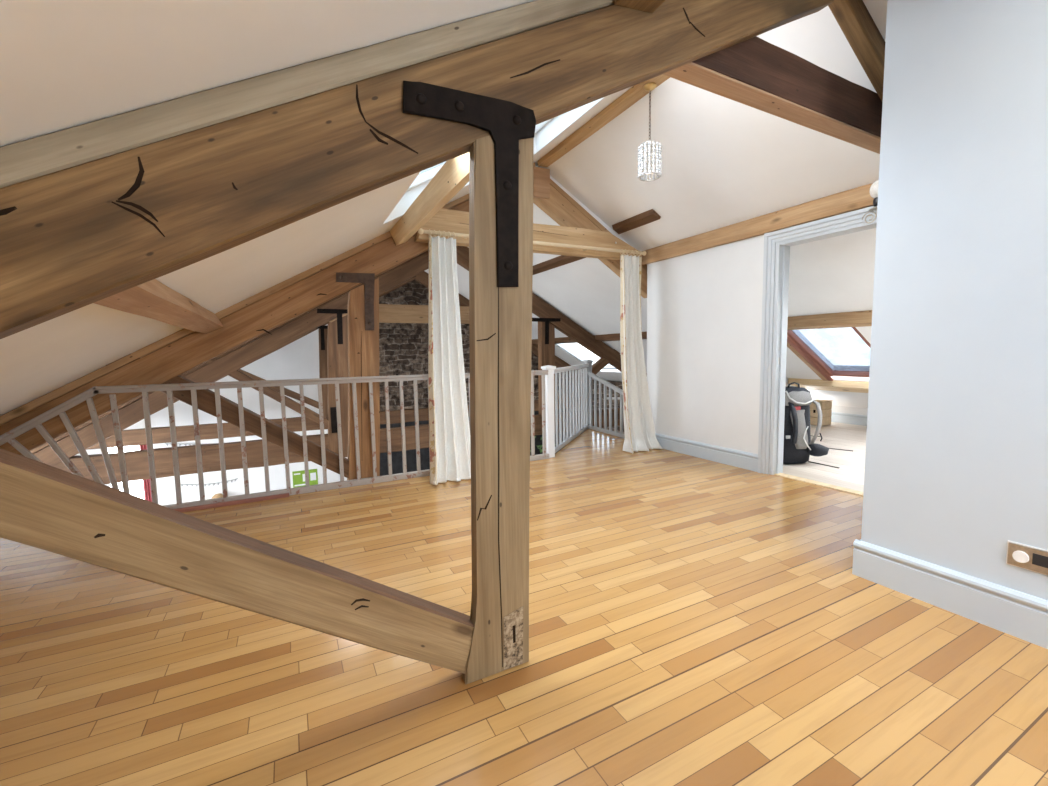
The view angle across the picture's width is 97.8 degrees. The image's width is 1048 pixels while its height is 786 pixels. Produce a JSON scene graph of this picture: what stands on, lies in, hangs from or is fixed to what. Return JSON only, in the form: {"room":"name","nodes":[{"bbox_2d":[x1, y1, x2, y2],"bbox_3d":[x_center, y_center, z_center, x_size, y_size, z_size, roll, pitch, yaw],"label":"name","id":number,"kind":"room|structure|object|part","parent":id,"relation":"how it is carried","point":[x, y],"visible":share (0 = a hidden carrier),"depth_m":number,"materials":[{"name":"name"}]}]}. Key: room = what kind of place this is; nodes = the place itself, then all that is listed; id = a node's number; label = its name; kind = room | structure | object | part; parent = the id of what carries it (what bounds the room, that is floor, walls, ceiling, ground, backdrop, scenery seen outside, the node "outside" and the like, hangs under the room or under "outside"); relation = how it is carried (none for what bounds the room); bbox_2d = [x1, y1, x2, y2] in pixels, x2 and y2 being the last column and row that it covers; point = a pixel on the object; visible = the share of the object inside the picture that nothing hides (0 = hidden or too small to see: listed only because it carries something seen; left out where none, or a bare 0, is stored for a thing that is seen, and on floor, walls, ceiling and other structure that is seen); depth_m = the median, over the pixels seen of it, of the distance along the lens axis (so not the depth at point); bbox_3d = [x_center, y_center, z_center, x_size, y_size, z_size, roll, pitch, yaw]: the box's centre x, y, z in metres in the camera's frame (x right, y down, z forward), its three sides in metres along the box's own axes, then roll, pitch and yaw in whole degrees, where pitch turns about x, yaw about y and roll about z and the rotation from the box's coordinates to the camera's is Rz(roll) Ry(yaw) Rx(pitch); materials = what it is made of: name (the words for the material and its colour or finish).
{"room":"attic loft","nodes":[
{"label":"attic loft","id":0,"kind":"room"},
{"bbox_2d":[75,324,347,505],"bbox_3d":[-5.910,0.573,8.873,4.720,4.997,0.140,-4,6,-27],"label":"wall","id":1,"kind":"structure","parent":0,"point":[299,359],"depth_m":9.10,"materials":[{"name":"white paint"}]},
{"bbox_2d":[140,445,151,501],"bbox_3d":[-6.865,1.484,8.300,0.105,1.360,0.041,-4,6,-27],"label":"window curtain","id":2,"kind":"object","parent":1,"relation":"hanging from","point":[146,483],"visible":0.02,"depth_m":8.32,"materials":[{"name":"red fabric"}]},
{"bbox_2d":[181,478,237,486],"bbox_3d":[-6.078,1.738,8.777,1.003,0.151,0.011,-4,6,-27],"label":"bunting","id":3,"kind":"object","parent":1,"relation":"attached to","point":[236,478],"visible":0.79,"depth_m":8.78,"materials":[{"name":"grey paper"}]},
{"bbox_2d":[292,469,317,487],"bbox_3d":[-4.579,1.794,9.572,0.470,0.360,0.011,-4,6,-27],"label":"poster","id":4,"kind":"object","parent":1,"relation":"attached to","point":[298,476],"visible":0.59,"depth_m":9.55,"materials":[{"name":"green paper"}]},
{"bbox_3d":[-4.445,1.761,9.636,0.110,0.160,0.004,-4,6,-27],"label":"white panel","id":5,"kind":"part","parent":4,"relation":"part of","materials":[{"name":"paper"}]},
{"bbox_3d":[-5.853,2.206,8.773,0.300,0.040,0.319,-4,6,-27],"label":"wall shelf","id":6,"kind":"object","parent":1,"relation":"attached to","visible":0},
{"bbox_2d":[212,493,222,498],"bbox_3d":[-5.856,2.057,8.760,0.230,0.260,0.226,-4,6,-27],"label":"basket","id":7,"kind":"object","parent":6,"relation":"on","point":[219,495],"visible":0.38,"depth_m":8.70,"materials":[{"name":"beige wicker"}]},
{"bbox_2d":[0,0,534,146],"bbox_3d":[-0.254,-0.489,-0.763,6.010,3.403,4.150,-4,6,-27],"label":"ceiling","id":8,"kind":"structure","parent":0,"point":[64,64],"depth_m":0.98,"materials":[{"name":"white paint"}]},
{"bbox_2d":[0,86,632,415],"bbox_3d":[-1.654,-0.712,2.411,5.580,3.325,2.790,-4,6,-27],"label":"ceiling","id":9,"kind":"structure","parent":0,"point":[38,360],"depth_m":2.67,"materials":[{"name":"white paint"}]},
{"bbox_2d":[0,163,646,479],"bbox_3d":[-1.723,-0.547,3.895,7.350,3.468,0.242,-4,6,-27],"label":"roof truss","id":10,"kind":"object","parent":9,"relation":"attached to","point":[163,361],"visible":0.52,"depth_m":3.92,"materials":[{"name":"brown wood"}]},
{"bbox_2d":[418,228,645,255],"bbox_3d":[0.216,-1.508,4.635,2.610,0.067,0.107,-4,6,-27],"label":"pole","id":11,"kind":"object","parent":10,"relation":"attached to","point":[420,231],"visible":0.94,"depth_m":4.67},
{"bbox_2d":[428,229,470,484],"bbox_3d":[-0.694,-0.331,4.086,0.433,2.244,0.341,-4,6,-30],"label":"curtain","id":12,"kind":"object","parent":11,"relation":"hanging from","point":[449,430],"visible":0.96,"depth_m":4.14,"materials":[{"name":"white fabric"}]},
{"bbox_2d":[620,249,661,453],"bbox_3d":[1.324,-0.472,5.149,0.530,2.258,0.344,-4,6,-27],"label":"curtain","id":13,"kind":"object","parent":11,"relation":"hanging from","point":[639,430],"visible":1,"depth_m":5.17,"materials":[{"name":"white fabric"}]},
{"bbox_3d":[0.175,-2.166,4.724,0.195,0.295,0.045,-4,6,-27],"label":"apex plate","id":14,"kind":"part","parent":10,"relation":"part of","materials":[{"name":"brown wood"}]},
{"bbox_2d":[407,118,552,190],"bbox_3d":[-0.239,-1.911,3.303,1.424,0.851,1.180,-4,6,-27],"label":"window","id":15,"kind":"structure","parent":9,"relation":"attached to","point":[426,175],"depth_m":3.65,"materials":[{"name":"glass"}]},
{"bbox_3d":[-0.248,-1.928,3.297,1.360,0.762,1.160,-4,6,-27],"label":"pane","id":16,"kind":"part","parent":15,"relation":"part of","materials":[{"name":"clear glass"}]},
{"bbox_3d":[0.345,-2.320,3.572,0.050,0.090,1.080,-35,19,-21],"label":"frame","id":17,"kind":"part","parent":15,"relation":"part of","materials":[{"name":"white paint"}]},
{"bbox_2d":[379,280,569,475],"bbox_3d":[-1.198,-0.056,11.241,5.880,5.650,0.180,-4,6,-27],"label":"wall","id":18,"kind":"structure","parent":0,"point":[403,347],"depth_m":10.36,"materials":[{"name":"brick"}]},
{"bbox_2d":[0,422,1047,785],"bbox_3d":[1.117,1.042,2.366,11.220,0.240,8.220,-4,6,-27],"label":"floor","id":19,"kind":"structure","parent":0,"point":[694,621],"depth_m":1.69,"materials":[{"name":"brown wood"}]},
{"bbox_2d":[0,365,555,511],"bbox_3d":[-1.701,0.332,3.914,4.607,1.004,0.134,-4,6,-28],"label":"balustrade","id":20,"kind":"object","parent":19,"relation":"on","point":[547,372],"visible":0.76,"depth_m":3.63,"materials":[{"name":"beige paint"}]},
{"bbox_3d":[-3.358,0.253,3.036,0.871,0.556,0.046,-4,6,-27],"label":"handrail","id":21,"kind":"part","parent":20,"relation":"part of","materials":[{"name":"grey wood"}]},
{"bbox_3d":[-1.380,-0.119,4.031,3.665,0.060,0.046,-4,6,-27],"label":"handrail","id":22,"kind":"part","parent":20,"relation":"part of","materials":[{"name":"grey wood"}]},
{"bbox_3d":[-1.379,0.787,4.104,3.700,0.052,0.044,-4,6,-27],"label":"rail","id":23,"kind":"part","parent":20,"relation":"part of","materials":[{"name":"beige paint"}]},
{"bbox_3d":[0.273,0.200,4.969,0.121,1.004,0.121,-4,6,-27],"label":"newel post","id":24,"kind":"part","parent":20,"relation":"part of","materials":[{"name":"white paint"}]},
{"bbox_2d":[0,0,884,684],"bbox_3d":[-0.122,-0.585,1.613,6.120,3.192,0.239,-4,6,-27],"label":"roof truss","id":25,"kind":"object","parent":19,"relation":"on","point":[91,212],"visible":0.92,"depth_m":1.36,"materials":[{"name":"brown wood"}]},
{"bbox_2d":[94,279,223,333],"bbox_3d":[-1.811,-0.434,2.291,0.232,0.157,2.742,-4,6,-27],"label":"purlin","id":26,"kind":"object","parent":25,"relation":"attached to","point":[152,299],"visible":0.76,"depth_m":2.02,"materials":[{"name":"brown wood"}]},
{"bbox_2d":[390,152,469,245],"bbox_3d":[-0.506,-1.317,2.896,0.143,0.181,2.742,-4,6,-27],"label":"purlin","id":27,"kind":"object","parent":25,"relation":"attached to","point":[453,175],"visible":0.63,"depth_m":3.00,"materials":[{"name":"brown wood"}]},
{"bbox_2d":[538,74,669,166],"bbox_3d":[1.744,-2.171,1.729,0.125,0.134,6.770,-4,6,-27],"label":"ridge beam","id":28,"kind":"structure","parent":25,"relation":"attached to","point":[635,93],"depth_m":3.82,"materials":[{"name":"brown wood"}]},
{"bbox_2d":[637,82,661,181],"bbox_3d":[0.922,-1.911,3.351,0.175,0.642,0.174,-4,6,-27],"label":"pendant light","id":29,"kind":"object","parent":28,"relation":"hanging from","point":[650,86],"visible":1,"depth_m":3.32,"materials":[{"name":"glass"}]},
{"bbox_3d":[0.921,-2.012,3.342,0.014,0.390,0.014,1,5,18],"label":"chain","id":30,"kind":"part","parent":29,"relation":"part of","materials":[{"name":"brown metal"}]},
{"bbox_2d":[614,0,665,12],"bbox_3d":[0.967,-1.433,0.626,0.221,0.198,2.425,-4,6,-27],"label":"purlin","id":31,"kind":"object","parent":25,"relation":"attached to","point":[650,6],"visible":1,"depth_m":1.69,"materials":[{"name":"brown wood"}]},
{"bbox_2d":[554,359,593,452],"bbox_3d":[0.616,0.191,6.005,0.167,1.224,2.054,1,6,22],"label":"balustrade","id":32,"kind":"object","parent":19,"relation":"on","point":[573,395],"visible":0.9,"depth_m":5.96,"materials":[{"name":"white paint"}]},
{"bbox_3d":[0.612,-0.323,5.883,0.046,0.060,1.918,1,5,20],"label":"handrail","id":33,"kind":"part","parent":32,"relation":"part of","materials":[{"name":"white paint"}]},
{"bbox_3d":[0.629,0.580,5.964,0.044,0.050,1.918,1,5,20],"label":"rail","id":34,"kind":"part","parent":32,"relation":"part of","materials":[{"name":"grey paint"}]},
{"bbox_3d":[0.966,0.107,6.877,0.121,1.224,0.121,-4,6,-27],"label":"newel post","id":35,"kind":"part","parent":32,"relation":"part of","materials":[{"name":"grey paint"}]},
{"bbox_2d":[588,371,624,437],"bbox_3d":[1.186,0.141,6.278,0.046,0.865,1.215,-3,6,-24],"label":"balustrade","id":36,"kind":"object","parent":19,"relation":"on","point":[591,375],"visible":0.8,"depth_m":6.38,"materials":[{"name":"grey paint"}]},
{"bbox_3d":[1.181,-0.102,6.256,0.046,0.379,1.215,-3,6,-24],"label":"handrail","id":37,"kind":"part","parent":36,"relation":"part of","materials":[{"name":"grey paint"}]},
{"bbox_3d":[1.196,0.547,6.308,0.040,0.050,1.202,-3,6,-24],"label":"rail","id":38,"kind":"part","parent":36,"relation":"part of","materials":[{"name":"grey paint"}]},
{"bbox_2d":[783,382,828,463],"bbox_3d":[2.702,0.291,4.540,0.482,0.808,0.396,-1,5,-3],"label":"backpack","id":39,"kind":"object","parent":19,"relation":"on","point":[799,445],"visible":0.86,"depth_m":4.42,"materials":[{"name":"grey fabric"}]},
{"bbox_3d":[2.653,-0.076,4.494,0.135,0.066,0.026,-2,5,-7],"label":"grab handle","id":40,"kind":"part","parent":39,"relation":"part of","materials":[{"name":"black fabric"}]},
{"bbox_3d":[2.647,0.001,4.564,0.370,0.125,0.290,-2,5,-7],"label":"lid","id":41,"kind":"part","parent":39,"relation":"part of","materials":[{"name":"black fabric"}]},
{"bbox_3d":[2.661,0.047,4.461,0.290,0.140,0.135,-2,5,-7],"label":"lid panel","id":42,"kind":"part","parent":39,"relation":"part of","materials":[{"name":"grey fabric"}]},
{"bbox_3d":[2.676,0.355,4.444,0.183,0.380,0.075,-2,5,-7],"label":"panel","id":43,"kind":"part","parent":39,"relation":"part of","materials":[{"name":"grey fabric"}]},
{"bbox_2d":[810,399,832,425],"bbox_3d":[4.354,0.285,6.741,0.255,0.358,0.225,-4,6,-27],"label":"crate","id":44,"kind":"object","parent":19,"relation":"on","point":[826,405],"visible":0.54,"depth_m":6.67,"materials":[{"name":"brown wood"}]},
{"bbox_3d":[4.351,0.113,6.725,0.255,0.013,0.225,-4,6,-27],"label":"lid","id":45,"kind":"part","parent":44,"relation":"part of","materials":[{"name":"brown wood"}]},
{"bbox_2d":[808,461,839,467],"bbox_3d":[2.923,0.700,4.461,0.020,0.008,0.290,-3,6,-25],"label":"trim","id":46,"kind":"structure","parent":19,"relation":"on","point":[808,461],"depth_m":4.45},
{"bbox_2d":[425,166,646,381],"bbox_3d":[0.763,-1.403,8.717,4.540,2.810,6.260,-4,6,-27],"label":"ceiling","id":47,"kind":"structure","parent":0,"point":[586,291],"depth_m":7.15,"materials":[{"name":"white paint"}]},
{"bbox_2d":[555,343,617,369],"bbox_3d":[1.352,-0.851,10.004,1.175,0.705,1.100,-4,6,-27],"label":"window","id":48,"kind":"structure","parent":47,"relation":"attached to","point":[576,350],"depth_m":10.14,"materials":[{"name":"glass"}]},
{"bbox_3d":[1.111,-0.889,10.469,1.327,0.050,0.050,30,-10,-26],"label":"frame","id":49,"kind":"part","parent":48,"relation":"part of","materials":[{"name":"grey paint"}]},
{"bbox_2d":[572,380,624,433],"bbox_3d":[2.687,1.311,9.908,0.150,3.020,6.300,-4,6,-27],"label":"wall","id":50,"kind":"structure","parent":0,"point":[618,384],"depth_m":10.93,"materials":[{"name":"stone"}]},
{"bbox_2d":[647,235,775,470],"bbox_3d":[2.224,-0.369,4.188,0.130,2.204,3.010,-4,6,-27],"label":"wall","id":51,"kind":"structure","parent":0,"point":[704,307],"depth_m":4.68,"materials":[{"name":"white paint"}]},
{"bbox_2d":[655,433,757,471],"bbox_3d":[1.835,0.601,4.897,0.027,0.160,1.495,-4,6,-27],"label":"baseboard","id":52,"kind":"structure","parent":51,"relation":"attached to","point":[741,459],"depth_m":4.70,"materials":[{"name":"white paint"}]},
{"bbox_2d":[642,183,873,264],"bbox_3d":[2.119,-1.493,4.069,0.079,0.160,3.065,-4,6,-27],"label":"purlin","id":53,"kind":"object","parent":51,"relation":"attached to","point":[857,198],"visible":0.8,"depth_m":3.97,"materials":[{"name":"beige wood"}]},
{"bbox_2d":[758,206,876,474],"bbox_3d":[2.459,-0.307,3.717,0.179,2.155,1.036,-4,6,-27],"label":"door frame","id":54,"kind":"structure","parent":51,"relation":"in","point":[777,244],"depth_m":4.05,"materials":[{"name":"grey paint"}]},
{"bbox_3d":[2.179,-0.336,4.103,0.032,2.155,0.092,-4,6,-27],"label":"architrave","id":55,"kind":"part","parent":54,"relation":"part of","materials":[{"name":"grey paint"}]},
{"bbox_3d":[2.374,-1.325,3.592,0.032,0.092,1.036,-4,6,-27],"label":"architrave","id":56,"kind":"part","parent":54,"relation":"part of","materials":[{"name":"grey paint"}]},
{"bbox_2d":[774,473,863,495],"bbox_3d":[2.488,0.772,3.818,0.090,0.028,0.780,-4,6,-27],"label":"trim","id":57,"kind":"structure","parent":51,"relation":"attached to","point":[839,488],"depth_m":3.80,"materials":[{"name":"brown wood"}]},
{"bbox_2d":[862,180,878,223],"bbox_3d":[2.485,-1.332,3.166,0.163,0.280,0.177,-1,5,5],"label":"wall lamp","id":58,"kind":"object","parent":51,"relation":"attached to","point":[873,191],"visible":0.47,"depth_m":3.16,"materials":[{"name":"white glass"}]},
{"bbox_3d":[2.461,-1.250,3.188,0.151,0.113,0.163,1,6,24],"label":"scroll arm","id":59,"kind":"part","parent":58,"relation":"part of","materials":[{"name":"silver metal"}]},
{"bbox_3d":[2.452,-1.409,3.162,0.100,0.125,0.100,-4,6,-27],"label":"lamp shade","id":60,"kind":"part","parent":58,"relation":"part of","materials":[{"name":"white glass"}]},
{"bbox_2d":[540,0,886,407],"bbox_3d":[4.068,-0.897,3.018,5.160,3.193,6.940,-4,6,-27],"label":"ceiling","id":61,"kind":"structure","parent":0,"point":[726,162],"depth_m":3.84,"materials":[{"name":"white paint"}]},
{"bbox_2d":[612,209,660,233],"bbox_3d":[1.200,-1.840,4.930,0.118,0.092,0.652,-4,6,-27],"label":"purlin","id":62,"kind":"object","parent":61,"relation":"attached to","point":[649,216],"visible":1,"depth_m":4.88,"materials":[{"name":"brown wood"}]},
{"bbox_2d":[787,335,833,380],"bbox_3d":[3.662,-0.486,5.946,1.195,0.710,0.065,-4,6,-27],"label":"trim","id":63,"kind":"structure","parent":61,"relation":"attached to","point":[790,341],"depth_m":5.96,"materials":[{"name":"brown wood"}]},
{"bbox_2d":[788,378,868,392],"bbox_3d":[4.800,-0.027,5.437,0.319,0.177,3.230,-4,6,-27],"label":"purlin","id":64,"kind":"object","parent":61,"relation":"attached to","point":[835,385],"visible":0.38,"depth_m":6.31,"materials":[{"name":"brown wood"}]},
{"bbox_2d":[787,327,870,376],"bbox_3d":[3.816,-0.536,5.535,1.215,0.745,0.820,-4,6,-27],"label":"window","id":65,"kind":"structure","parent":61,"relation":"attached to","point":[838,351],"depth_m":5.65,"materials":[{"name":"clear glass"}]},
{"bbox_3d":[3.638,-0.564,5.879,1.364,0.070,0.045,30,-10,-26],"label":"frame","id":66,"kind":"part","parent":65,"relation":"part of","materials":[{"name":"brown wood"}]},
{"bbox_3d":[4.326,-0.241,5.823,0.045,0.070,0.730,30,-10,-26],"label":"frame","id":67,"kind":"part","parent":65,"relation":"part of","materials":[{"name":"brown wood"}]},
{"bbox_3d":[3.994,-0.509,5.192,1.364,0.070,0.045,30,-10,-26],"label":"frame","id":68,"kind":"part","parent":65,"relation":"part of","materials":[{"name":"brown wood"}]},
{"bbox_2d":[787,310,871,329],"bbox_3d":[3.497,-0.764,4.703,0.189,0.154,3.230,-4,6,-27],"label":"purlin","id":69,"kind":"object","parent":61,"relation":"attached to","point":[857,318],"visible":0.32,"depth_m":4.91,"materials":[{"name":"beige wood"}]},
{"bbox_2d":[832,405,867,414],"bbox_3d":[6.216,0.487,4.185,0.080,0.370,6.840,-4,6,-27],"label":"wall","id":70,"kind":"structure","parent":0,"point":[840,409],"depth_m":6.77,"materials":[{"name":"white paint"}]},
{"bbox_2d":[831,412,866,425],"bbox_3d":[6.163,0.589,4.182,0.027,0.150,6.770,-4,6,-27],"label":"baseboard","id":71,"kind":"structure","parent":70,"relation":"attached to","point":[855,419],"depth_m":6.76,"materials":[{"name":"blue paint"}]},
{"bbox_2d":[861,0,1047,599],"bbox_3d":[3.112,-0.511,0.781,1.300,3.061,3.800,-4,6,-27],"label":"wall","id":72,"kind":"structure","parent":0,"point":[956,454],"depth_m":1.89,"materials":[{"name":"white paint"}]},
{"bbox_2d":[852,539,1047,648],"bbox_3d":[2.540,0.962,0.626,0.027,0.178,3.802,-4,6,-27],"label":"baseboard","id":73,"kind":"structure","parent":72,"relation":"attached to","point":[1021,615],"depth_m":1.95,"materials":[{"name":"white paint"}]},
{"bbox_2d":[1006,540,1047,574],"bbox_3d":[1.953,0.638,1.742,0.014,0.096,0.164,-4,6,-27],"label":"wall socket","id":74,"kind":"object","parent":72,"relation":"attached to","point":[1035,559],"visible":1,"depth_m":1.76,"materials":[{"name":"metal"}]},
{"bbox_3d":[1.966,0.636,1.714,0.004,0.043,0.082,-4,6,-27],"label":"switch panel","id":75,"kind":"part","parent":74,"relation":"part of","materials":[{"name":"black plastic"}]},
{"bbox_3d":[-1.768,3.195,7.582,10.600,0.150,6.600,-4,6,-27],"label":"floor","id":76,"kind":"structure","parent":0,"visible":0},
{"bbox_2d":[530,436,555,452],"bbox_3d":[0.183,1.871,7.465,1.142,2.435,1.053,-4,6,-27],"label":"potted plant","id":77,"kind":"object","parent":76,"relation":"on","point":[539,446],"visible":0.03,"depth_m":7.09,"materials":[{"name":"green plant"}]},
{"bbox_3d":[-3.940,-0.845,6.325,6.060,3.594,6.260,-4,6,-27],"label":"ceiling","id":78,"kind":"structure","parent":0,"visible":0},
{"bbox_2d":[69,271,580,449],"bbox_3d":[-2.949,-0.912,9.148,10.200,3.364,0.200,-4,6,-27],"label":"roof truss","id":79,"kind":"object","parent":78,"relation":"attached to","point":[388,313],"visible":0.23,"depth_m":8.69,"materials":[{"name":"wood"}]},
{"bbox_3d":[-3.825,-0.309,8.786,0.265,1.990,0.123,-4,6,-27],"label":"queen post","id":80,"kind":"part","parent":79,"relation":"part of","materials":[{"name":"brown wood"}]},
{"bbox_2d":[22,246,646,484],"bbox_3d":[-1.818,-0.745,6.963,10.200,3.559,0.151,-4,6,-27],"label":"roof truss","id":81,"kind":"object","parent":78,"relation":"attached to","point":[131,412],"visible":0.48,"depth_m":6.27,"materials":[{"name":"wood"}]},
{"bbox_3d":[-2.673,-0.108,6.582,0.380,2.040,0.133,-4,6,-27],"label":"queen post","id":82,"kind":"part","parent":81,"relation":"part of","materials":[{"name":"brown wood"}]},
{"bbox_3d":[0.403,-0.302,8.159,0.285,2.030,0.133,-4,6,-27],"label":"queen post","id":83,"kind":"part","parent":81,"relation":"part of","materials":[{"name":"wood"}]},
{"bbox_2d":[533,255,586,274],"bbox_3d":[0.394,-1.831,6.499,0.112,0.108,2.570,-4,6,-27],"label":"purlin","id":84,"kind":"object","parent":81,"relation":"attached to","point":[561,260],"visible":0.41,"depth_m":6.38,"materials":[{"name":"brown wood"}]},
{"bbox_2d":[532,332,646,344],"bbox_3d":[1.193,-1.051,8.900,0.154,0.122,5.980,-4,6,-27],"label":"purlin","id":85,"kind":"object","parent":81,"relation":"attached to","point":[606,337],"visible":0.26,"depth_m":8.36,"materials":[{"name":"brown wood"}]}
]}

